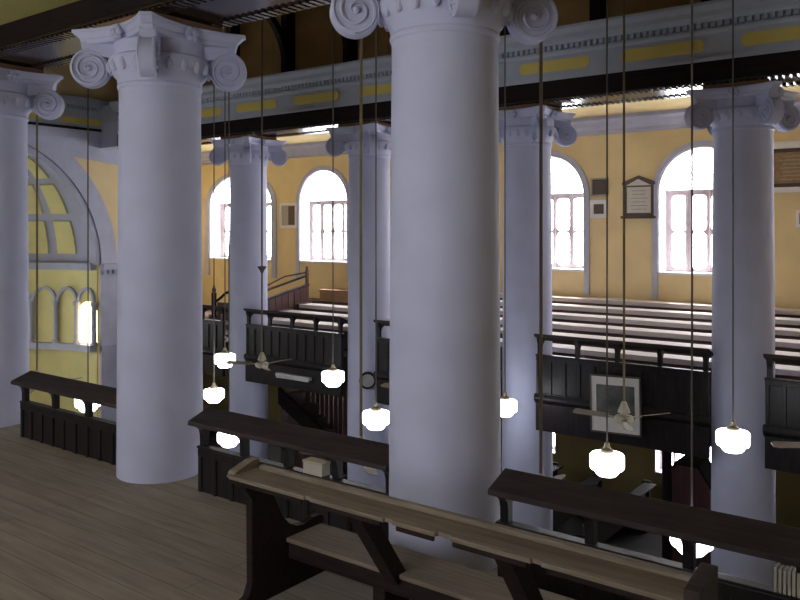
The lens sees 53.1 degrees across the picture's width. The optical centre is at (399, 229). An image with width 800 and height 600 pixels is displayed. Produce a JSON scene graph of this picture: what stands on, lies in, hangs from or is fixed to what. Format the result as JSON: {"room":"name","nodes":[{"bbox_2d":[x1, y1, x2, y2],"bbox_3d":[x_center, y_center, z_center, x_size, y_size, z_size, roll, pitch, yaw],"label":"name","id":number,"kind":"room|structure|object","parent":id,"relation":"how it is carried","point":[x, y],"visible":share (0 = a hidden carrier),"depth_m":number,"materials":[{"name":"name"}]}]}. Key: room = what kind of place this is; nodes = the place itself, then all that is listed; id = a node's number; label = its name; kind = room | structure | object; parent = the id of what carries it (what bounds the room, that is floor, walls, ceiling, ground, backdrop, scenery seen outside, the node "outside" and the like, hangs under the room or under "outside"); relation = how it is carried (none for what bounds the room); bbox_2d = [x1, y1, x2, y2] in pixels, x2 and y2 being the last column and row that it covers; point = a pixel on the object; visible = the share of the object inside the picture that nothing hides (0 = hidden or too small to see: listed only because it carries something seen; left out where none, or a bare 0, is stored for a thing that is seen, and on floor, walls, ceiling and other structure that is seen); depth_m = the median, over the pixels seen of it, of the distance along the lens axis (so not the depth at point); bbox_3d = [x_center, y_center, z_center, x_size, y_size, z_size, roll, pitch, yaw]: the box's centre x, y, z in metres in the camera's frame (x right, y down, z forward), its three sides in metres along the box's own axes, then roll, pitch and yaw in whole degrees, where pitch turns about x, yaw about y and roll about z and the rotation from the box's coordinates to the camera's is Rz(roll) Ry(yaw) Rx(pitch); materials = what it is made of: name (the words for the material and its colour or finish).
{"room":"house of worship","nodes":[
{"label":"house of worship","id":0,"kind":"room"},
{"bbox_2d":[0,0,78,24],"bbox_3d":[-4.330,-2.265,5.295,21.700,0.130,6.000,0,0,37],"label":"ceiling","id":1,"kind":"structure","parent":0,"point":[10,10],"depth_m":7.91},
{"bbox_2d":[28,63,117,417],"bbox_3d":[-11.850,0.400,15.868,3.106,10.600,12.950,0,0,37],"label":"wall","id":2,"kind":"structure","parent":0,"point":[62,211],"depth_m":19.71,"materials":[{"name":"yellow paint"}]},
{"bbox_2d":[27,134,116,274],"bbox_3d":[-9.040,-0.735,16.994,0.050,3.650,6.800,0,0,37],"label":"trim","id":3,"kind":"structure","parent":2,"relation":"attached to","point":[47,146],"depth_m":19.03,"materials":[{"name":"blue paint"}]},
{"bbox_2d":[27,93,117,164],"bbox_3d":[-10.564,-2.355,14.861,0.200,1.590,12.900,0,0,37],"label":"trim","id":4,"kind":"structure","parent":2,"relation":"attached to","point":[69,130],"depth_m":18.82,"materials":[{"name":"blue paint"}]},
{"bbox_2d":[100,263,116,421],"bbox_3d":[-6.984,3.260,19.611,0.160,4.880,0.705,0,0,37],"label":"pilaster","id":5,"kind":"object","parent":2,"relation":"attached to","point":[108,283],"depth_m":19.49,"materials":[{"name":"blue paint"}]},
{"bbox_2d":[0,0,330,69],"bbox_3d":[-2.389,-2.466,7.852,21.700,1.048,1.120,0,0,37],"label":"ceiling","id":6,"kind":"structure","parent":2,"relation":"attached to","point":[43,40],"depth_m":7.60,"materials":[{"name":"grey paint"}]},
{"bbox_2d":[79,303,83,342],"bbox_3d":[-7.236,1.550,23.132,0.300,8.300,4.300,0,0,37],"label":"window","id":7,"kind":"structure","parent":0,"point":[81,312],"depth_m":21.41,"materials":[{"name":"white glass"}]},
{"bbox_2d":[84,302,96,342],"bbox_3d":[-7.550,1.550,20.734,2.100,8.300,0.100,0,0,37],"label":"window","id":8,"kind":"structure","parent":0,"point":[85,303],"depth_m":21.27,"materials":[{"name":"white glass"}]},
{"bbox_2d":[99,121,117,149],"bbox_3d":[-6.698,-2.270,19.459,0.800,0.600,0.900,0,0,37],"label":"trim","id":9,"kind":"structure","parent":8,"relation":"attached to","point":[109,129],"depth_m":19.09,"materials":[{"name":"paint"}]},
{"bbox_2d":[100,105,117,122],"bbox_3d":[-6.698,-2.775,19.459,0.800,0.410,0.900,0,0,37],"label":"trim","id":10,"kind":"structure","parent":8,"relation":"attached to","point":[107,115],"depth_m":19.11,"materials":[{"name":"grey paint"}]},
{"bbox_2d":[205,310,210,318],"bbox_3d":[-5.884,2.675,21.854,3.400,0.650,3.700,0,0,37],"label":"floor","id":11,"kind":"structure","parent":0,"point":[207,312],"depth_m":22.52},
{"bbox_2d":[0,424,496,599],"bbox_3d":[-4.088,2.500,5.614,21.700,0.400,6.000,0,0,37],"label":"floor","id":12,"kind":"structure","parent":0,"point":[71,529],"depth_m":5.96,"materials":[{"name":"brown wood"}]},
{"bbox_2d":[11,371,116,464],"bbox_3d":[-3.433,2.321,8.312,2.020,1.478,0.229,0,0,37],"label":"gallery railing","id":13,"kind":"object","parent":12,"relation":"on","point":[87,435],"visible":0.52,"depth_m":8.30,"materials":[{"name":"brown wood"}]},
{"bbox_2d":[188,407,388,539],"bbox_3d":[-0.908,2.321,6.396,2.220,1.478,0.229,0,0,37],"label":"gallery railing","id":14,"kind":"object","parent":12,"relation":"on","point":[214,463],"visible":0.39,"depth_m":6.39,"materials":[{"name":"brown wood"}]},
{"bbox_2d":[302,457,330,476],"bbox_3d":[-0.651,1.847,6.236,0.210,0.105,0.100,0,0,37],"label":"box","id":15,"kind":"object","parent":14,"relation":"on","point":[311,465],"visible":1,"depth_m":6.20,"materials":[{"name":"cardboard"}]},
{"bbox_2d":[227,457,718,599],"bbox_3d":[0.318,1.843,4.310,2.805,0.914,0.870,0,0,37],"label":"pew","id":16,"kind":"object","parent":12,"relation":"on","point":[281,554],"visible":1,"depth_m":4.41,"materials":[{"name":"brown wood"}]},
{"bbox_2d":[488,468,799,599],"bbox_3d":[1.613,2.321,4.482,2.490,1.478,0.229,0,0,37],"label":"gallery railing","id":17,"kind":"object","parent":12,"relation":"on","point":[692,525],"visible":0.63,"depth_m":4.62,"materials":[{"name":"brown wood"}]},
{"bbox_2d":[774,562,779,591],"bbox_3d":[1.994,1.835,4.228,0.016,0.130,0.080,0,0,37],"label":"booklet","id":18,"kind":"object","parent":17,"relation":"on","point":[777,566],"visible":0.81,"depth_m":4.20,"materials":[{"name":"paper"}]},
{"bbox_2d":[778,565,784,593],"bbox_3d":[2.011,1.838,4.215,0.016,0.123,0.080,0,0,37],"label":"booklet","id":19,"kind":"object","parent":17,"relation":"on","point":[780,571],"visible":0.86,"depth_m":4.18,"materials":[{"name":"paper"}]},
{"bbox_2d":[783,565,789,594],"bbox_3d":[2.029,1.838,4.201,0.016,0.124,0.080,0,0,37],"label":"booklet","id":20,"kind":"object","parent":17,"relation":"on","point":[785,571],"visible":0.89,"depth_m":4.17,"materials":[{"name":"paper"}]},
{"bbox_2d":[788,566,793,595],"bbox_3d":[2.046,1.836,4.188,0.016,0.128,0.080,0,0,37],"label":"booklet","id":21,"kind":"object","parent":17,"relation":"on","point":[791,568],"visible":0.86,"depth_m":4.16,"materials":[{"name":"paper"}]},
{"bbox_2d":[792,567,796,596],"bbox_3d":[2.064,1.834,4.175,0.016,0.132,0.080,0,0,37],"label":"booklet","id":22,"kind":"object","parent":17,"relation":"on","point":[794,572],"visible":0.66,"depth_m":4.14,"materials":[{"name":"paper"}]},
{"bbox_2d":[797,573,799,597],"bbox_3d":[2.081,1.836,4.162,0.016,0.128,0.080,0,0,37],"label":"booklet","id":23,"kind":"object","parent":17,"relation":"on","point":[798,574],"visible":0.98,"depth_m":4.13,"materials":[{"name":"paper"}]},
{"bbox_2d":[117,0,700,99],"bbox_3d":[1.717,-3.925,13.260,21.700,1.950,0.200,0,0,37],"label":"wall","id":24,"kind":"structure","parent":0,"point":[313,26],"depth_m":15.63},
{"bbox_2d":[226,24,239,56],"bbox_3d":[-4.006,-3.870,16.355,0.160,1.760,1.790,0,0,37],"label":"roof truss","id":25,"kind":"object","parent":24,"relation":"attached to","point":[234,29],"visible":0.02,"depth_m":16.94,"materials":[{"name":"black wood"}]},
{"bbox_2d":[265,12,294,72],"bbox_3d":[-2.704,-3.870,15.367,0.160,1.760,1.790,0,0,37],"label":"roof truss","id":26,"kind":"object","parent":24,"relation":"attached to","point":[284,34],"visible":0.68,"depth_m":15.88,"materials":[{"name":"black wood"}]},
{"bbox_2d":[328,4,357,61],"bbox_3d":[-1.402,-3.870,14.378,0.160,1.760,1.790,0,0,37],"label":"roof truss","id":27,"kind":"object","parent":24,"relation":"attached to","point":[350,46],"visible":0.34,"depth_m":14.90,"materials":[{"name":"black wood"}]},
{"bbox_2d":[109,0,799,145],"bbox_3d":[1.866,-2.466,12.795,20.900,1.048,1.120,0,0,37],"label":"trim","id":28,"kind":"structure","parent":24,"relation":"attached to","point":[766,32],"depth_m":11.69,"materials":[{"name":"grey paint"}]},
{"bbox_2d":[500,26,509,35],"bbox_3d":[1.203,-3.870,12.401,0.160,1.760,1.790,0,0,37],"label":"roof truss","id":29,"kind":"object","parent":24,"relation":"attached to","point":[502,31],"visible":0.03,"depth_m":12.90,"materials":[{"name":"black wood"}]},
{"bbox_2d":[589,0,605,20],"bbox_3d":[2.505,-3.870,11.413,0.160,1.760,1.790,0,0,37],"label":"roof truss","id":30,"kind":"object","parent":24,"relation":"attached to","point":[597,8],"visible":0.72,"depth_m":11.94,"materials":[{"name":"black wood"}]},
{"bbox_2d":[209,296,710,446],"bbox_3d":[3.413,2.415,14.421,20.400,1.170,4.300,0,0,37],"label":"floor","id":31,"kind":"structure","parent":0,"point":[313,300],"depth_m":15.89,"materials":[{"name":"brown wood"}]},
{"bbox_2d":[211,288,227,317],"bbox_3d":[-4.229,1.750,19.932,1.089,0.900,0.321,0,0,20],"label":"stair handrail","id":32,"kind":"object","parent":31,"relation":"on","point":[217,312],"visible":0.38,"depth_m":20.10,"materials":[{"name":"black wood"}]},
{"bbox_2d":[267,266,308,316],"bbox_3d":[-2.639,1.565,18.356,0.100,1.430,1.517,0,0,37],"label":"enclosure","id":33,"kind":"object","parent":31,"relation":"on","point":[287,299],"visible":0.42,"depth_m":18.46,"materials":[{"name":"brown wood"}]},
{"bbox_2d":[319,289,347,302],"bbox_3d":[-1.579,1.680,20.470,1.040,0.300,0.360,0,0,37],"label":"wooden box","id":34,"kind":"object","parent":31,"relation":"on","point":[340,295],"visible":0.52,"depth_m":20.34,"materials":[{"name":"brown wood"}]},
{"bbox_2d":[272,317,799,390],"bbox_3d":[3.404,2.130,12.796,16.150,0.460,0.440,0,0,37],"label":"pew","id":35,"kind":"object","parent":31,"relation":"on","point":[790,372],"visible":0.03,"depth_m":12.61,"materials":[{"name":"brown wood"}]},
{"bbox_2d":[277,308,799,365],"bbox_3d":[3.791,2.024,13.305,16.150,0.460,0.440,0,0,37],"label":"pew","id":36,"kind":"object","parent":31,"relation":"on","point":[345,316],"visible":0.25,"depth_m":13.33,"materials":[{"name":"wood"}]},
{"bbox_2d":[297,302,799,352],"bbox_3d":[4.178,1.918,13.815,16.150,0.460,0.440,0,0,37],"label":"pew","id":37,"kind":"object","parent":31,"relation":"on","point":[789,345],"visible":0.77,"depth_m":13.81,"materials":[{"name":"brown wood"}]},
{"bbox_2d":[500,308,799,339],"bbox_3d":[5.780,1.812,13.403,13.100,0.460,0.440,0,0,37],"label":"pew","id":38,"kind":"object","parent":31,"relation":"on","point":[676,325],"visible":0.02,"depth_m":14.25,"materials":[{"name":"wood"}]},
{"bbox_2d":[500,300,799,328],"bbox_3d":[6.167,1.706,13.913,13.100,0.460,0.440,0,0,37],"label":"pew","id":39,"kind":"object","parent":31,"relation":"on","point":[785,322],"visible":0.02,"depth_m":14.92,"materials":[{"name":"wood"}]},
{"bbox_2d":[500,292,799,317],"bbox_3d":[6.553,1.600,14.422,13.100,0.460,0.440,0,0,37],"label":"pew","id":40,"kind":"object","parent":31,"relation":"on","point":[641,304],"visible":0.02,"depth_m":15.55,"materials":[{"name":"wood"}]},
{"bbox_2d":[201,124,799,308],"bbox_3d":[3.510,1.550,17.360,23.800,8.300,0.500,0,0,37],"label":"wall","id":41,"kind":"structure","parent":0,"point":[645,151],"depth_m":16.36,"materials":[{"name":"yellow paint"}]},
{"bbox_2d":[205,174,276,277],"bbox_3d":[-4.516,-0.182,23.409,3.042,3.065,0.550,0,0,37],"label":"window","id":42,"kind":"structure","parent":41,"relation":"in","point":[219,183],"depth_m":24.03,"materials":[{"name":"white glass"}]},
{"bbox_2d":[280,203,296,227],"bbox_3d":[-3.066,-0.399,22.006,0.656,0.688,0.050,0,0,37],"label":"notice","id":43,"kind":"object","parent":41,"relation":"attached to","point":[288,211],"visible":1,"depth_m":21.99,"materials":[{"name":"beige paper"}]},
{"bbox_2d":[296,165,348,281],"bbox_3d":[-1.911,-0.182,21.431,1.950,3.065,0.550,0,0,37],"label":"window","id":44,"kind":"structure","parent":41,"relation":"in","point":[305,230],"depth_m":21.77,"materials":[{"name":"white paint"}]},
{"bbox_2d":[201,98,799,164],"bbox_3d":[3.281,-2.145,17.057,23.800,0.350,0.260,0,0,37],"label":"trim","id":45,"kind":"structure","parent":41,"relation":"attached to","point":[674,118],"depth_m":16.23,"materials":[{"name":"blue paint"}]},
{"bbox_2d":[553,433,555,453],"bbox_3d":[3.041,4.050,17.685,1.136,1.496,0.530,0,0,37],"label":"window","id":46,"kind":"structure","parent":41,"relation":"in","point":[554,447],"depth_m":17.13,"materials":[{"name":"glass"}]},
{"bbox_2d":[551,151,589,294],"bbox_3d":[3.314,-0.182,17.465,1.950,3.065,0.550,0,0,37],"label":"window","id":47,"kind":"structure","parent":41,"relation":"in","point":[585,195],"depth_m":17.06,"materials":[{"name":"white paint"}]},
{"bbox_2d":[590,200,608,217],"bbox_3d":[4.118,-0.434,16.553,0.393,0.372,0.050,0,0,37],"label":"tablet","id":48,"kind":"object","parent":41,"relation":"attached to","point":[597,207],"visible":0.91,"depth_m":16.55,"materials":[{"name":"white paint"}]},
{"bbox_2d":[591,178,608,195],"bbox_3d":[4.127,-0.889,16.547,0.371,0.372,0.050,0,0,37],"label":"tablet","id":49,"kind":"object","parent":41,"relation":"attached to","point":[598,185],"visible":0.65,"depth_m":16.54,"materials":[{"name":"wood"}]},
{"bbox_2d":[621,175,655,218],"bbox_3d":[4.779,-0.661,16.027,0.716,0.862,0.090,0,0,37],"label":"tablet","id":50,"kind":"object","parent":41,"relation":"attached to","point":[639,190],"visible":0.89,"depth_m":16.02,"materials":[{"name":"stone"}]},
{"bbox_2d":[621,216,655,218],"bbox_3d":[4.779,-0.256,16.027,0.716,0.050,0.090,0,0,37],"label":"shelf","id":51,"kind":"object","parent":50,"relation":"attached to","point":[626,217],"depth_m":16.02,"materials":[{"name":"wood"}]},
{"bbox_2d":[655,450,675,473],"bbox_3d":[5.654,4.050,15.702,1.136,1.496,0.530,0,0,37],"label":"window","id":52,"kind":"structure","parent":41,"relation":"in","point":[658,454],"depth_m":15.91,"materials":[{"name":"glass"}]},
{"bbox_2d":[652,140,712,297],"bbox_3d":[5.927,-0.182,15.482,1.950,3.065,0.550,0,0,37],"label":"window","id":53,"kind":"structure","parent":41,"relation":"in","point":[662,230],"depth_m":15.83,"materials":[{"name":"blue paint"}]},
{"bbox_2d":[774,140,799,192],"bbox_3d":[7.047,-1.138,14.299,1.002,0.918,0.100,0,0,37],"label":"tablet","id":54,"kind":"object","parent":41,"relation":"attached to","point":[786,153],"visible":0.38,"depth_m":14.38,"materials":[{"name":"wood"}]},
{"bbox_2d":[796,210,799,226],"bbox_3d":[7.235,-0.204,14.188,0.385,0.301,0.050,0,0,37],"label":"tablet","id":55,"kind":"object","parent":41,"relation":"attached to","point":[797,211],"visible":1,"depth_m":14.27,"materials":[{"name":"white paint"}]},
{"bbox_2d":[201,85,799,151],"bbox_3d":[2.195,-2.385,15.628,23.800,0.130,4.650,0,0,37],"label":"ceiling","id":56,"kind":"structure","parent":0,"point":[683,102],"depth_m":15.40,"materials":[{"name":"beige paint"}]},
{"bbox_2d":[203,370,799,527],"bbox_3d":[3.353,4.360,17.152,23.800,2.680,0.019,0,0,37],"label":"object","id":57,"kind":"structure","parent":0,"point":[572,452],"depth_m":16.32,"materials":[{"name":"green paint"}]},
{"bbox_2d":[209,430,794,567],"bbox_3d":[-1.689,5.800,10.510,23.800,0.200,16.700,0,0,37],"label":"ground","id":58,"kind":"structure","parent":0,"point":[648,543],"depth_m":14.98,"materials":[{"name":"wood"}]},
{"bbox_2d":[0,63,64,427],"bbox_3d":[-4.893,1.881,9.614,1.245,7.639,1.245,0,0,37],"label":"column","id":59,"kind":"structure","parent":58,"relation":"on","point":[24,91],"depth_m":9.44,"materials":[{"name":"white paint"}]},
{"bbox_2d":[70,10,246,483],"bbox_3d":[-2.288,1.881,7.637,1.245,7.639,1.245,0,0,37],"label":"column","id":60,"kind":"structure","parent":58,"relation":"on","point":[160,63],"depth_m":7.31,"materials":[{"name":"white paint"}]},
{"bbox_2d":[209,134,287,459],"bbox_3d":[-3.173,1.881,16.759,1.245,7.639,1.245,0,0,37],"label":"column","id":61,"kind":"structure","parent":58,"relation":"on","point":[247,398],"depth_m":16.42,"materials":[{"name":"white paint"}]},
{"bbox_2d":[202,305,227,376],"bbox_3d":[-4.708,2.321,17.490,2.710,1.478,0.229,0,0,37],"label":"gallery railing","id":62,"kind":"object","parent":61,"relation":"attached to","point":[207,323],"visible":0.2,"depth_m":16.85,"materials":[{"name":"black wood"}]},
{"bbox_2d":[278,387,346,478],"bbox_3d":[-1.599,4.525,16.706,1.950,2.350,0.720,0,0,37],"label":"flight","id":63,"kind":"object","parent":58,"relation":"on","point":[297,408],"visible":0.36,"depth_m":16.87,"materials":[{"name":"brown wood"}]},
{"bbox_2d":[311,389,347,434],"bbox_3d":[-1.261,4.475,17.002,2.232,2.450,0.080,0,0,37],"label":"slatted screen","id":64,"kind":"object","parent":58,"relation":"on","point":[335,408],"visible":0.08,"depth_m":17.06,"materials":[{"name":"brown wood"}]},
{"bbox_2d":[325,121,390,488],"bbox_3d":[-0.569,1.881,14.781,1.245,7.639,1.245,0,0,37],"label":"column","id":65,"kind":"structure","parent":58,"relation":"on","point":[349,133],"depth_m":14.45,"materials":[{"name":"white paint"}]},
{"bbox_2d":[244,308,347,396],"bbox_3d":[-2.064,2.321,15.483,2.610,1.478,0.229,0,0,37],"label":"gallery railing","id":66,"kind":"object","parent":65,"relation":"attached to","point":[309,352],"visible":0.91,"depth_m":15.39,"materials":[{"name":"black wood"}]},
{"bbox_2d":[275,372,311,382],"bbox_3d":[-2.042,2.821,15.318,0.910,0.098,0.088,0,0,37],"label":"strip light","id":67,"kind":"object","parent":66,"relation":"attached to","point":[301,378],"visible":1,"depth_m":15.27,"materials":[{"name":"white plastic"}]},
{"bbox_2d":[359,371,374,388],"bbox_3d":[-0.578,2.691,14.322,0.300,0.300,0.100,0,0,1],"label":"wall clock","id":68,"kind":"object","parent":65,"relation":"attached to","point":[368,380],"visible":0.79,"depth_m":14.29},
{"bbox_2d":[330,0,557,572],"bbox_3d":[0.317,1.881,5.660,1.245,7.639,1.245,0,0,37],"label":"column","id":69,"kind":"structure","parent":58,"relation":"on","point":[445,384],"depth_m":5.33,"materials":[{"name":"white paint"}]},
{"bbox_2d":[499,103,576,530],"bbox_3d":[2.036,1.881,12.804,1.245,7.639,1.245,0,0,37],"label":"column","id":70,"kind":"structure","parent":58,"relation":"on","point":[520,436],"depth_m":12.46,"materials":[{"name":"white paint"}]},
{"bbox_2d":[373,320,501,404],"bbox_3d":[0.585,2.321,13.473,2.500,1.478,0.229,0,0,37],"label":"gallery railing","id":71,"kind":"object","parent":70,"relation":"attached to","point":[383,344],"visible":0.23,"depth_m":14.07,"materials":[{"name":"black wood"}]},
{"bbox_2d":[553,462,562,476],"bbox_3d":[2.268,5.210,15.359,0.720,0.980,2.490,0,0,37],"label":"pew","id":72,"kind":"object","parent":58,"relation":"on","point":[556,467],"visible":0.16,"depth_m":16.14,"materials":[{"name":"black wood"}]},
{"bbox_2d":[553,472,604,528],"bbox_3d":[3.025,5.210,14.785,0.720,0.980,2.490,0,0,37],"label":"pew","id":73,"kind":"object","parent":58,"relation":"on","point":[559,517],"visible":0.04,"depth_m":14.74,"materials":[{"name":"brown wood"}]},
{"bbox_2d":[569,480,655,542],"bbox_3d":[3.781,5.210,14.210,0.720,0.980,2.490,0,0,37],"label":"pew","id":74,"kind":"object","parent":58,"relation":"on","point":[606,530],"visible":0.29,"depth_m":13.90,"materials":[{"name":"brown wood"}]},
{"bbox_2d":[662,451,671,559],"bbox_3d":[4.079,4.350,12.221,0.240,2.700,0.236,0,0,37],"label":"post","id":75,"kind":"object","parent":58,"relation":"on","point":[666,456],"visible":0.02,"depth_m":12.15,"materials":[{"name":"brown wood"}]},
{"bbox_2d":[672,455,710,566],"bbox_3d":[4.629,4.670,12.682,0.780,2.060,0.520,0,0,37],"label":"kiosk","id":76,"kind":"object","parent":58,"relation":"on","point":[681,468],"visible":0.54,"depth_m":12.50,"materials":[{"name":"brown wood"}]},
{"bbox_2d":[684,79,799,585],"bbox_3d":[4.641,1.881,10.827,1.245,7.639,1.245,0,0,37],"label":"column","id":77,"kind":"structure","parent":58,"relation":"on","point":[741,484],"depth_m":10.49,"materials":[{"name":"white paint"}]},
{"bbox_2d":[534,334,712,458],"bbox_3d":[3.146,2.321,11.529,2.610,1.478,0.229,0,0,37],"label":"gallery railing","id":78,"kind":"object","parent":77,"relation":"attached to","point":[566,380],"visible":0.81,"depth_m":11.24,"materials":[{"name":"black wood"}]},
{"bbox_2d":[590,374,641,436],"bbox_3d":[3.064,2.485,11.378,0.781,0.854,0.093,0,0,37],"label":"framed picture","id":79,"kind":"object","parent":78,"relation":"attached to","point":[633,395],"visible":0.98,"depth_m":11.38},
{"bbox_2d":[596,384,634,419],"bbox_3d":[3.068,2.443,11.386,0.570,0.460,0.016,-3,-5,37],"label":"print","id":80,"kind":"object","parent":79,"relation":"attached to","point":[615,391],"depth_m":11.39},
{"bbox_2d":[763,354,799,473],"bbox_3d":[5.734,2.321,9.564,2.570,1.478,0.229,0,0,37],"label":"gallery railing","id":81,"kind":"object","parent":77,"relation":"attached to","point":[782,396],"visible":1,"depth_m":10.16,"materials":[{"name":"black wood"}]},
{"bbox_3d":[-0.399,-4.875,10.472,21.700,0.150,8.000,0,0,37],"label":"ceiling","id":82,"kind":"structure","parent":0,"visible":0},
{"bbox_2d":[29,114,82,393],"bbox_3d":[-5.195,-1.256,11.598,1.133,7.067,1.087,0,0,37],"label":"ceiling fan","id":83,"kind":"object","parent":82,"relation":"hanging from","point":[36,370],"visible":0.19,"depth_m":11.48,"materials":[{"name":"brown metal"}]},
{"bbox_2d":[74,88,99,411],"bbox_3d":[-4.451,-1.101,11.414,0.360,7.378,0.360,0,0,37],"label":"pendant lamp","id":84,"kind":"object","parent":82,"relation":"hanging from","point":[79,404],"visible":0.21,"depth_m":11.40,"materials":[{"name":"white glass"}]},
{"bbox_2d":[203,83,223,402],"bbox_3d":[-3.261,-0.882,14.026,0.360,7.817,0.360,0,0,37],"label":"pendant lamp","id":85,"kind":"object","parent":82,"relation":"hanging from","point":[213,394],"visible":1,"depth_m":14.02,"materials":[{"name":"white glass"}]},
{"bbox_2d":[214,28,235,367],"bbox_3d":[-3.030,-1.203,13.850,0.360,7.175,0.360,0,0,37],"label":"pendant lamp","id":86,"kind":"object","parent":82,"relation":"hanging from","point":[220,359],"visible":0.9,"depth_m":13.85,"materials":[{"name":"white"}]},
{"bbox_2d":[217,27,238,447],"bbox_3d":[-2.659,-0.711,12.438,0.360,8.158,0.360,0,0,37],"label":"pendant lamp","id":87,"kind":"object","parent":82,"relation":"hanging from","point":[226,441],"visible":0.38,"depth_m":12.43,"materials":[{"name":"white glass"}]},
{"bbox_2d":[225,19,290,370],"bbox_3d":[-2.265,-1.237,13.546,1.148,7.105,1.050,0,0,37],"label":"ceiling fan","id":88,"kind":"object","parent":82,"relation":"hanging from","point":[261,364],"visible":1,"depth_m":13.42,"materials":[{"name":"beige metal"}]},
{"bbox_2d":[322,25,343,386],"bbox_3d":[-1.056,-1.162,12.602,0.360,7.256,0.360,0,0,37],"label":"pendant lamp","id":89,"kind":"object","parent":82,"relation":"hanging from","point":[332,377],"visible":1,"depth_m":12.60,"materials":[{"name":"white glass"}]},
{"bbox_2d":[299,38,378,476],"bbox_3d":[-0.362,-1.258,7.930,1.133,7.065,1.087,0,0,37],"label":"ceiling fan","id":90,"kind":"object","parent":82,"relation":"hanging from","point":[371,471],"visible":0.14,"depth_m":7.81,"materials":[{"name":"brown metal"}]},
{"bbox_2d":[362,26,388,430],"bbox_3d":[-0.316,-1.084,10.535,0.360,7.413,0.360,0,0,37],"label":"pendant lamp","id":91,"kind":"object","parent":82,"relation":"hanging from","point":[375,418],"visible":0.98,"depth_m":10.53,"materials":[{"name":"white glass"}]},
{"bbox_2d":[380,383,388,387],"bbox_3d":[0.063,-1.213,11.439,1.087,7.153,1.133,0,0,37],"label":"ceiling fan","id":92,"kind":"object","parent":82,"relation":"hanging from","point":[386,385],"visible":0.02,"depth_m":11.83,"materials":[{"name":"brown wood"}]},
{"bbox_2d":[501,25,516,416],"bbox_3d":[1.544,-1.027,11.760,0.360,7.526,0.360,0,0,37],"label":"pendant lamp","id":93,"kind":"object","parent":82,"relation":"hanging from","point":[508,405],"visible":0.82,"depth_m":11.75,"materials":[{"name":"white glass"}]},
{"bbox_2d":[537,41,565,506],"bbox_3d":[1.282,-1.244,6.734,1.130,7.091,1.093,0,0,37],"label":"ceiling fan","id":94,"kind":"object","parent":82,"relation":"hanging from","point":[562,476],"visible":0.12,"depth_m":6.69,"materials":[{"name":"brown metal"}]},
{"bbox_2d":[590,0,624,477],"bbox_3d":[2.191,-1.095,8.468,0.360,7.390,0.360,0,0,37],"label":"pendant lamp","id":95,"kind":"object","parent":82,"relation":"hanging from","point":[606,462],"visible":1,"depth_m":8.46,"materials":[{"name":"white glass"}]},
{"bbox_2d":[572,0,668,431],"bbox_3d":[2.553,-1.243,9.596,1.022,7.094,1.156,0,0,37],"label":"ceiling fan","id":96,"kind":"object","parent":82,"relation":"hanging from","point":[623,418],"visible":0.98,"depth_m":9.51,"materials":[{"name":"beige metal"}]},
{"bbox_2d":[670,0,713,557],"bbox_3d":[2.476,-1.022,6.783,0.360,7.536,0.360,0,0,37],"label":"pendant lamp","id":97,"kind":"object","parent":82,"relation":"hanging from","point":[701,550],"visible":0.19,"depth_m":6.77,"materials":[{"name":"white glass"}]},
{"bbox_2d":[716,0,749,453],"bbox_3d":[3.733,-1.151,8.968,0.360,7.278,0.360,0,0,37],"label":"pendant lamp","id":98,"kind":"object","parent":82,"relation":"hanging from","point":[732,439],"visible":1,"depth_m":8.96,"materials":[{"name":"white glass"}]},
{"bbox_2d":[771,441,799,447],"bbox_3d":[4.723,-1.210,8.625,1.151,7.160,1.031,0,0,37],"label":"ceiling fan","id":99,"kind":"object","parent":82,"relation":"hanging from","point":[778,444],"visible":1,"depth_m":8.56,"materials":[{"name":"brown wood"}]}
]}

